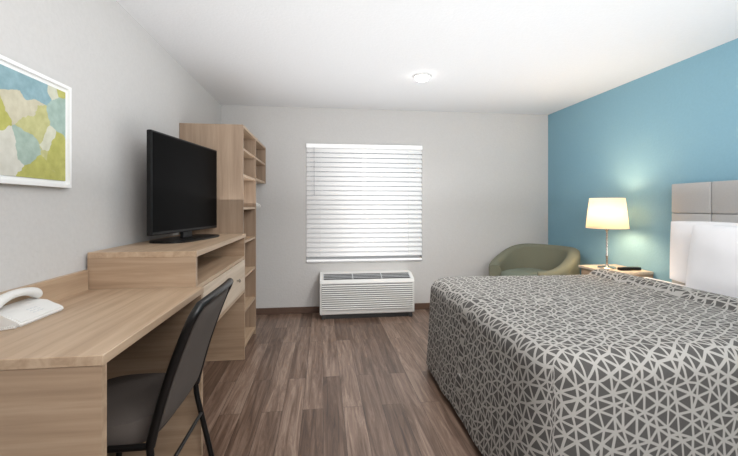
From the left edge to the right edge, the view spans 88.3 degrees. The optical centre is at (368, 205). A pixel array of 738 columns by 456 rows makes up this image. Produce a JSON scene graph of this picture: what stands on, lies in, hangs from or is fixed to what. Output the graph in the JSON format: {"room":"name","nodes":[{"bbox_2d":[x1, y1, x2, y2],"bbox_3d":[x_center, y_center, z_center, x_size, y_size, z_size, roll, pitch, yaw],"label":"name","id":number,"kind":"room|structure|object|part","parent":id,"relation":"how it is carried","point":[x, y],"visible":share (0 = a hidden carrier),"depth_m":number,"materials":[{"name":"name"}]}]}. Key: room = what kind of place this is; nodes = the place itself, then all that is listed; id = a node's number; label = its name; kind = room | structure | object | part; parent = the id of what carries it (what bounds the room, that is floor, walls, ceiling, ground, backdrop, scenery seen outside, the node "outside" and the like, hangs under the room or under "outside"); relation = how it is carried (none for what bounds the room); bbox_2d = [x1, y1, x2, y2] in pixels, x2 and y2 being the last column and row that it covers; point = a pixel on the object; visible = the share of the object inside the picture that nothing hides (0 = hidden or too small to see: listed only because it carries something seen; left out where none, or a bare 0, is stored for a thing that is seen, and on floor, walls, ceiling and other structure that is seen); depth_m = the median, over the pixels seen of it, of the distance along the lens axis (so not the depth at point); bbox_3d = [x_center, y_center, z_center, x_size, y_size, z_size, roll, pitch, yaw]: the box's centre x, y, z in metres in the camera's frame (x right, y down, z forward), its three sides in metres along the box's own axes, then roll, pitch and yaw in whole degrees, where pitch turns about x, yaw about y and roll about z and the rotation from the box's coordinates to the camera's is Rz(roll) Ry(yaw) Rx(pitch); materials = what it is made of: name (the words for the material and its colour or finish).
{"room":"hotel room","nodes":[
{"label":"hotel room","id":0,"kind":"room"},
{"bbox_2d":[0,0,220,291],"bbox_3d":[-1.421,0.050,1.425,0.140,2.440,6.250,0,0,-7],"label":"wall","id":1,"kind":"structure","parent":0,"point":[124,84],"depth_m":1.93,"materials":[{"name":"grey paint"}]},
{"bbox_2d":[0,54,71,187],"bbox_3d":[-1.327,-0.310,1.375,0.033,0.456,0.710,0,0,-7],"label":"framed picture","id":2,"kind":"object","parent":1,"relation":"attached to","point":[36,108],"visible":1,"depth_m":1.51,"materials":[{"name":"multicoloured paper"}]},
{"bbox_2d":[0,270,87,305],"bbox_3d":[-1.339,0.363,1.427,0.020,0.098,0.896,0,0,-7],"label":"backsplash","id":3,"kind":"structure","parent":1,"relation":"attached to","point":[57,288],"depth_m":1.67,"materials":[{"name":"laminate"}]},
{"bbox_2d":[203,309,482,455],"bbox_3d":[0.653,1.330,1.676,4.320,0.120,6.250,0,0,-7],"label":"floor","id":4,"kind":"structure","parent":0,"point":[305,384],"depth_m":2.57,"materials":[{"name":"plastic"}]},
{"bbox_2d":[0,270,203,455],"bbox_3d":[-1.069,0.792,1.460,0.565,0.956,0.896,0,0,-7],"label":"desk","id":5,"kind":"object","parent":4,"relation":"on","point":[56,368],"visible":0.87,"depth_m":1.17,"materials":[{"name":"laminate"}]},
{"bbox_2d":[0,287,63,330],"bbox_3d":[-1.255,0.358,1.370,0.130,0.107,0.262,0,0,-7],"label":"telephone","id":6,"kind":"object","parent":5,"relation":"on","point":[21,313],"visible":1,"depth_m":1.37,"materials":[{"name":"white plastic"}]},
{"bbox_3d":[-1.225,0.404,1.259,0.088,0.012,0.033,0,0,-7],"label":"coiled cord","id":7,"kind":"part","parent":6,"relation":"part of","materials":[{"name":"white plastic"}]},
{"bbox_3d":[-1.014,0.856,1.033,0.547,0.828,0.026,0,0,-7],"label":"panel","id":8,"kind":"part","parent":5,"relation":"part of","materials":[{"name":"laminate"}]},
{"bbox_3d":[-1.117,0.856,1.889,0.549,0.828,0.028,0,0,-7],"label":"panel","id":9,"kind":"part","parent":5,"relation":"part of","materials":[{"name":"laminate"}]},
{"bbox_2d":[87,234,245,360],"bbox_3d":[-1.196,0.750,2.524,0.543,1.040,1.238,0,0,-7],"label":"dresser","id":10,"kind":"object","parent":4,"relation":"on","point":[207,263],"visible":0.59,"depth_m":2.15,"materials":[{"name":"laminate"}]},
{"bbox_3d":[-1.139,0.765,1.921,0.511,1.010,0.024,0,0,-7],"label":"panel","id":11,"kind":"part","parent":10,"relation":"part of","materials":[{"name":"laminate"}]},
{"bbox_2d":[147,129,218,243],"bbox_3d":[-1.253,-0.108,2.628,0.260,0.675,0.850,0,0,3],"label":"television","id":12,"kind":"object","parent":10,"relation":"on","point":[181,174],"visible":1,"depth_m":2.50,"materials":[{"name":"black plastic"}]},
{"bbox_3d":[-1.150,0.563,2.232,0.465,0.246,0.587,0,0,-7],"label":"drawer","id":13,"kind":"part","parent":10,"relation":"part of","materials":[{"name":"laminate"}]},
{"bbox_2d":[197,256,243,286],"bbox_3d":[-1.208,0.424,2.522,0.499,0.022,1.186,0,0,-7],"label":"shelf","id":14,"kind":"object","parent":10,"relation":"attached to","point":[210,269],"depth_m":2.59,"materials":[{"name":"laminate"}]},
{"bbox_3d":[-1.285,0.765,3.122,0.511,1.010,0.024,0,0,-7],"label":"panel","id":15,"kind":"part","parent":10,"relation":"part of","materials":[{"name":"laminate"}]},
{"bbox_3d":[-1.207,0.701,2.522,0.501,0.022,1.186,0,0,-7],"label":"panel","id":16,"kind":"part","parent":10,"relation":"part of","materials":[{"name":"laminate"}]},
{"bbox_3d":[-1.221,0.563,2.818,0.465,0.246,0.587,0,0,-7],"label":"drawer","id":17,"kind":"part","parent":10,"relation":"part of","materials":[{"name":"laminate"}]},
{"bbox_2d":[107,278,233,455],"bbox_3d":[-0.908,0.803,1.582,0.602,0.934,0.539,0,0,-7],"label":"desk chair","id":18,"kind":"object","parent":4,"relation":"on","point":[139,406],"visible":0.86,"depth_m":1.45,"materials":[{"name":"grey fabric"}]},
{"bbox_3d":[-0.997,0.855,1.572,0.384,0.023,0.513,0,0,-7],"label":"seat frame","id":19,"kind":"part","parent":18,"relation":"part of","materials":[{"name":"black metal"}]},
{"bbox_3d":[-1.008,0.827,1.570,0.400,0.116,0.464,0,0,-7],"label":"seat","id":20,"kind":"part","parent":18,"relation":"part of","materials":[{"name":"grey fabric"}]},
{"bbox_3d":[-0.740,1.055,1.351,0.105,0.412,0.025,0,0,0],"label":"leg","id":21,"kind":"part","parent":18,"relation":"part of","materials":[{"name":"black metal"}]},
{"bbox_3d":[-0.716,0.597,1.605,0.217,0.523,0.524,0,0,-7],"label":"frame","id":22,"kind":"part","parent":18,"relation":"part of","materials":[{"name":"black metal"}]},
{"bbox_3d":[-0.715,0.594,1.606,0.170,0.452,0.478,0,0,-7],"label":"backrest","id":23,"kind":"part","parent":18,"relation":"part of","materials":[{"name":"grey fabric"}]},
{"bbox_3d":[-0.800,1.055,1.847,0.105,0.412,0.025,0,0,-14],"label":"leg","id":24,"kind":"part","parent":18,"relation":"part of","materials":[{"name":"black metal"}]},
{"bbox_2d":[179,123,265,346],"bbox_3d":[-1.379,0.295,3.778,0.505,1.950,1.282,0,0,-7],"label":"shelf unit","id":25,"kind":"object","parent":4,"relation":"on","point":[241,157],"visible":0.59,"depth_m":3.17,"materials":[{"name":"laminate"}]},
{"bbox_3d":[-1.304,0.295,3.152,0.505,1.950,0.022,0,0,-7],"label":"panel","id":26,"kind":"part","parent":25,"relation":"part of","materials":[{"name":"laminate"}]},
{"bbox_3d":[-1.332,-0.480,3.453,0.481,0.020,0.581,0,0,-7],"label":"shelf","id":27,"kind":"part","parent":25,"relation":"part of","materials":[{"name":"laminate"}]},
{"bbox_3d":[-1.332,-0.260,3.453,0.481,0.020,0.581,0,0,-7],"label":"shelf","id":28,"kind":"part","parent":25,"relation":"part of","materials":[{"name":"laminate"}]},
{"bbox_3d":[-1.370,0.306,3.752,0.493,1.928,0.022,0,0,-7],"label":"panel","id":29,"kind":"part","parent":25,"relation":"part of","materials":[{"name":"laminate"}]},
{"bbox_3d":[-1.332,0.310,3.453,0.481,0.020,0.581,0,0,-7],"label":"shelf","id":30,"kind":"part","parent":25,"relation":"part of","materials":[{"name":"laminate"}]},
{"bbox_3d":[-1.332,0.610,3.453,0.481,0.020,0.581,0,0,-7],"label":"shelf","id":31,"kind":"part","parent":25,"relation":"part of","materials":[{"name":"laminate"}]},
{"bbox_3d":[-1.332,0.910,3.453,0.481,0.020,0.581,0,0,-7],"label":"shelf","id":32,"kind":"part","parent":25,"relation":"part of","materials":[{"name":"laminate"}]},
{"bbox_3d":[-1.332,1.210,3.453,0.481,0.020,0.581,0,0,-7],"label":"shelf","id":33,"kind":"part","parent":25,"relation":"part of","materials":[{"name":"laminate"}]},
{"bbox_3d":[-1.375,-0.669,3.787,0.493,0.022,1.256,0,0,-7],"label":"panel","id":34,"kind":"part","parent":25,"relation":"part of","materials":[{"name":"laminate"}]},
{"bbox_3d":[-1.411,-0.480,4.075,0.489,0.020,0.631,0,0,-7],"label":"closet shelf","id":35,"kind":"part","parent":25,"relation":"part of","materials":[{"name":"laminate"}]},
{"bbox_3d":[-1.411,-0.270,4.075,0.489,0.020,0.631,0,0,-7],"label":"closet shelf","id":36,"kind":"part","parent":25,"relation":"part of","materials":[{"name":"laminate"}]},
{"bbox_3d":[-1.449,-0.459,4.400,0.493,0.398,0.022,0,0,-7],"label":"panel","id":37,"kind":"part","parent":25,"relation":"part of","materials":[{"name":"laminate"}]},
{"bbox_2d":[320,270,413,319],"bbox_3d":[-0.031,1.025,4.438,1.075,0.490,0.315,0,0,-7],"label":"air conditioner","id":38,"kind":"object","parent":4,"relation":"on","point":[388,293],"visible":1,"depth_m":4.30,"materials":[{"name":"white plastic"}]},
{"bbox_2d":[324,272,409,279],"bbox_3d":[-0.024,0.808,4.378,0.995,0.043,0.118,0,0,-7],"label":"vent","id":39,"kind":"object","parent":38,"relation":"attached to","point":[381,275],"depth_m":4.37,"materials":[{"name":"grey plastic"}]},
{"bbox_2d":[322,283,412,310],"bbox_3d":[-0.013,1.025,4.286,1.031,0.278,0.010,0,0,-7],"label":"grille","id":40,"kind":"object","parent":38,"relation":"attached to","point":[335,296],"depth_m":4.29,"materials":[{"name":"white plastic"}]},
{"bbox_2d":[489,243,580,275],"bbox_3d":[1.879,0.865,4.298,0.803,0.810,0.924,0,0,-33],"label":"armchair","id":41,"kind":"object","parent":4,"relation":"on","point":[528,259],"visible":0.5,"depth_m":4.42,"materials":[{"name":"green fabric"}]},
{"bbox_2d":[500,268,547,275],"bbox_3d":[1.782,0.845,4.235,0.562,0.250,0.495,0,0,-33],"label":"seat cushion","id":42,"kind":"object","parent":41,"relation":"on","point":[517,271],"depth_m":4.19,"materials":[{"name":"green fabric"}]},
{"bbox_2d":[578,264,653,277],"bbox_3d":[2.253,0.921,3.498,0.400,0.697,0.435,0,0,-7],"label":"nightstand","id":43,"kind":"object","parent":4,"relation":"on","point":[585,269],"visible":0.18,"depth_m":3.38,"materials":[{"name":"laminate"}]},
{"bbox_3d":[2.242,0.697,3.497,0.323,0.187,0.379,0,0,-7],"label":"drawer","id":44,"kind":"part","parent":43,"relation":"part of","materials":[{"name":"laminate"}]},
{"bbox_2d":[586,198,629,268],"bbox_3d":[2.195,0.250,3.504,0.344,0.645,0.344,0,0,-7],"label":"table lamp","id":45,"kind":"object","parent":43,"relation":"on","point":[603,213],"visible":0.99,"depth_m":3.38,"materials":[{"name":"fabric"}]},
{"bbox_3d":[2.195,0.367,3.504,0.036,0.370,0.036,0,0,-7],"label":"stem","id":46,"kind":"part","parent":45,"relation":"part of","materials":[{"name":"metal"}]},
{"bbox_3d":[2.195,0.066,3.504,0.344,0.277,0.344,0,0,-7],"label":"lamp shade","id":47,"kind":"part","parent":45,"relation":"part of","materials":[{"name":"beige fabric"}]},
{"bbox_2d":[617,267,640,270],"bbox_3d":[2.324,0.559,3.394,0.200,0.028,0.048,0,0,-7],"label":"remote control","id":48,"kind":"object","parent":43,"relation":"on","point":[618,268],"visible":1,"depth_m":3.37,"materials":[{"name":"black plastic"}]},
{"bbox_3d":[2.294,0.932,3.300,0.367,0.675,0.020,0,0,-7],"label":"panel","id":49,"kind":"part","parent":43,"relation":"part of","materials":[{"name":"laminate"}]},
{"bbox_2d":[644,277,684,286],"bbox_3d":[1.560,0.935,2.375,1.883,0.670,1.580,0,0,-7],"label":"bed","id":50,"kind":"object","parent":4,"relation":"on","point":[644,277],"visible":0.03,"depth_m":3.02,"materials":[{"name":"white fabric"}]},
{"bbox_2d":[426,269,737,455],"bbox_3d":[1.320,0.875,2.352,1.636,0.701,1.822,0,0,-7],"label":"bedspread","id":51,"kind":"object","parent":50,"relation":"on","point":[600,362],"visible":1,"depth_m":1.65,"materials":[{"name":"grey fabric"}]},
{"bbox_2d":[670,221,737,283],"bbox_3d":[2.416,0.351,2.670,0.137,0.482,0.672,2,0,-7],"label":"pillow","id":52,"kind":"object","parent":50,"relation":"on","point":[681,231],"visible":0.38,"depth_m":2.86,"materials":[{"name":"white fabric"}]},
{"bbox_2d":[685,225,737,297],"bbox_3d":[2.283,0.359,2.331,0.168,0.467,0.671,0,0,-2],"label":"pillow","id":53,"kind":"object","parent":50,"relation":"on","point":[712,266],"visible":0.94,"depth_m":2.44,"materials":[{"name":"white fabric"}]},
{"bbox_2d":[221,105,547,307],"bbox_3d":[0.286,0.050,4.708,4.040,2.440,0.140,0,0,-7],"label":"wall","id":54,"kind":"structure","parent":0,"point":[484,177],"depth_m":4.69,"materials":[{"name":"grey paint"}]},
{"bbox_2d":[256,303,429,314],"bbox_3d":[0.295,1.232,4.633,4.014,0.075,0.012,0,0,-7],"label":"baseboard","id":55,"kind":"structure","parent":54,"relation":"attached to","point":[314,309],"depth_m":4.49,"materials":[{"name":"brown wood"}]},
{"bbox_2d":[306,152,421,262],"bbox_3d":[-0.055,-0.032,4.658,1.410,1.416,0.128,0,0,-7],"label":"window","id":56,"kind":"structure","parent":54,"relation":"in","point":[414,256],"depth_m":4.67,"materials":[{"name":"white glass"}]},
{"bbox_2d":[306,143,421,261],"bbox_3d":[-0.047,-0.037,4.590,1.404,1.402,0.076,0,0,-7],"label":"window blind","id":57,"kind":"object","parent":56,"relation":"attached to","point":[408,220],"visible":1,"depth_m":4.59,"materials":[{"name":"white plastic"}]},
{"bbox_3d":[-0.047,0.652,4.596,1.400,0.024,0.040,0,0,-7],"label":"rail","id":58,"kind":"part","parent":57,"relation":"part of","materials":[{"name":"white"}]},
{"bbox_3d":[0.483,-0.020,4.638,0.002,1.320,0.003,0,0,-7],"label":"ladder cord","id":59,"kind":"part","parent":57,"relation":"part of","materials":[{"name":"white fabric"}]},
{"bbox_3d":[-0.053,0.673,4.638,1.410,0.006,0.088,0,0,-7],"label":"sill","id":60,"kind":"part","parent":56,"relation":"part of","materials":[{"name":"white paint"}]},
{"bbox_2d":[116,0,737,114],"bbox_3d":[0.653,-1.230,1.676,4.320,0.120,6.250,0,0,-7],"label":"ceiling","id":61,"kind":"structure","parent":0,"point":[536,57],"depth_m":2.75,"materials":[{"name":"white paint"}]},
{"bbox_2d":[413,73,430,81],"bbox_3d":[0.477,-1.149,3.422,0.168,0.043,0.168,0,0,-7],"label":"ceiling light","id":62,"kind":"object","parent":61,"relation":"attached to","point":[420,77],"visible":1,"depth_m":3.38,"materials":[{"name":"white glass"}]},
{"bbox_2d":[415,75,428,81],"bbox_3d":[0.477,-1.147,3.422,0.130,0.039,0.130,0,0,-7],"label":"diffuser","id":63,"kind":"object","parent":62,"relation":"attached to","point":[420,78],"depth_m":3.38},
{"bbox_2d":[548,38,737,281],"bbox_3d":[2.728,0.050,1.927,0.140,2.440,6.250,0,0,-7],"label":"wall","id":64,"kind":"structure","parent":0,"point":[677,123],"depth_m":3.42,"materials":[{"name":"blue paint"}]},
{"bbox_2d":[672,180,737,284],"bbox_3d":[2.572,0.546,2.292,0.057,1.448,1.598,0,0,-7],"label":"headboard","id":65,"kind":"object","parent":64,"relation":"attached to","point":[715,201],"visible":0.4,"depth_m":2.80,"materials":[{"name":"grey fabric"}]},
{"bbox_3d":[2.484,0.650,2.925,0.035,0.235,0.316,0,0,-7],"label":"padded panel","id":66,"kind":"part","parent":65,"relation":"part of","materials":[{"name":"grey fabric"}]},
{"bbox_3d":[2.484,0.176,2.925,0.035,0.235,0.316,0,0,-7],"label":"padded panel","id":67,"kind":"part","parent":65,"relation":"part of","materials":[{"name":"grey fabric"}]},
{"bbox_3d":[2.484,-0.060,2.925,0.035,0.235,0.316,0,0,-7],"label":"padded panel","id":68,"kind":"part","parent":65,"relation":"part of","materials":[{"name":"grey fabric"}]},
{"bbox_3d":[2.523,0.176,2.607,0.035,0.235,0.316,0,0,-7],"label":"padded panel","id":69,"kind":"part","parent":65,"relation":"part of","materials":[{"name":"grey fabric"}]},
{"bbox_3d":[2.523,-0.060,2.607,0.035,0.235,0.316,0,0,-7],"label":"padded panel","id":70,"kind":"part","parent":65,"relation":"part of","materials":[{"name":"grey fabric"}]}
]}

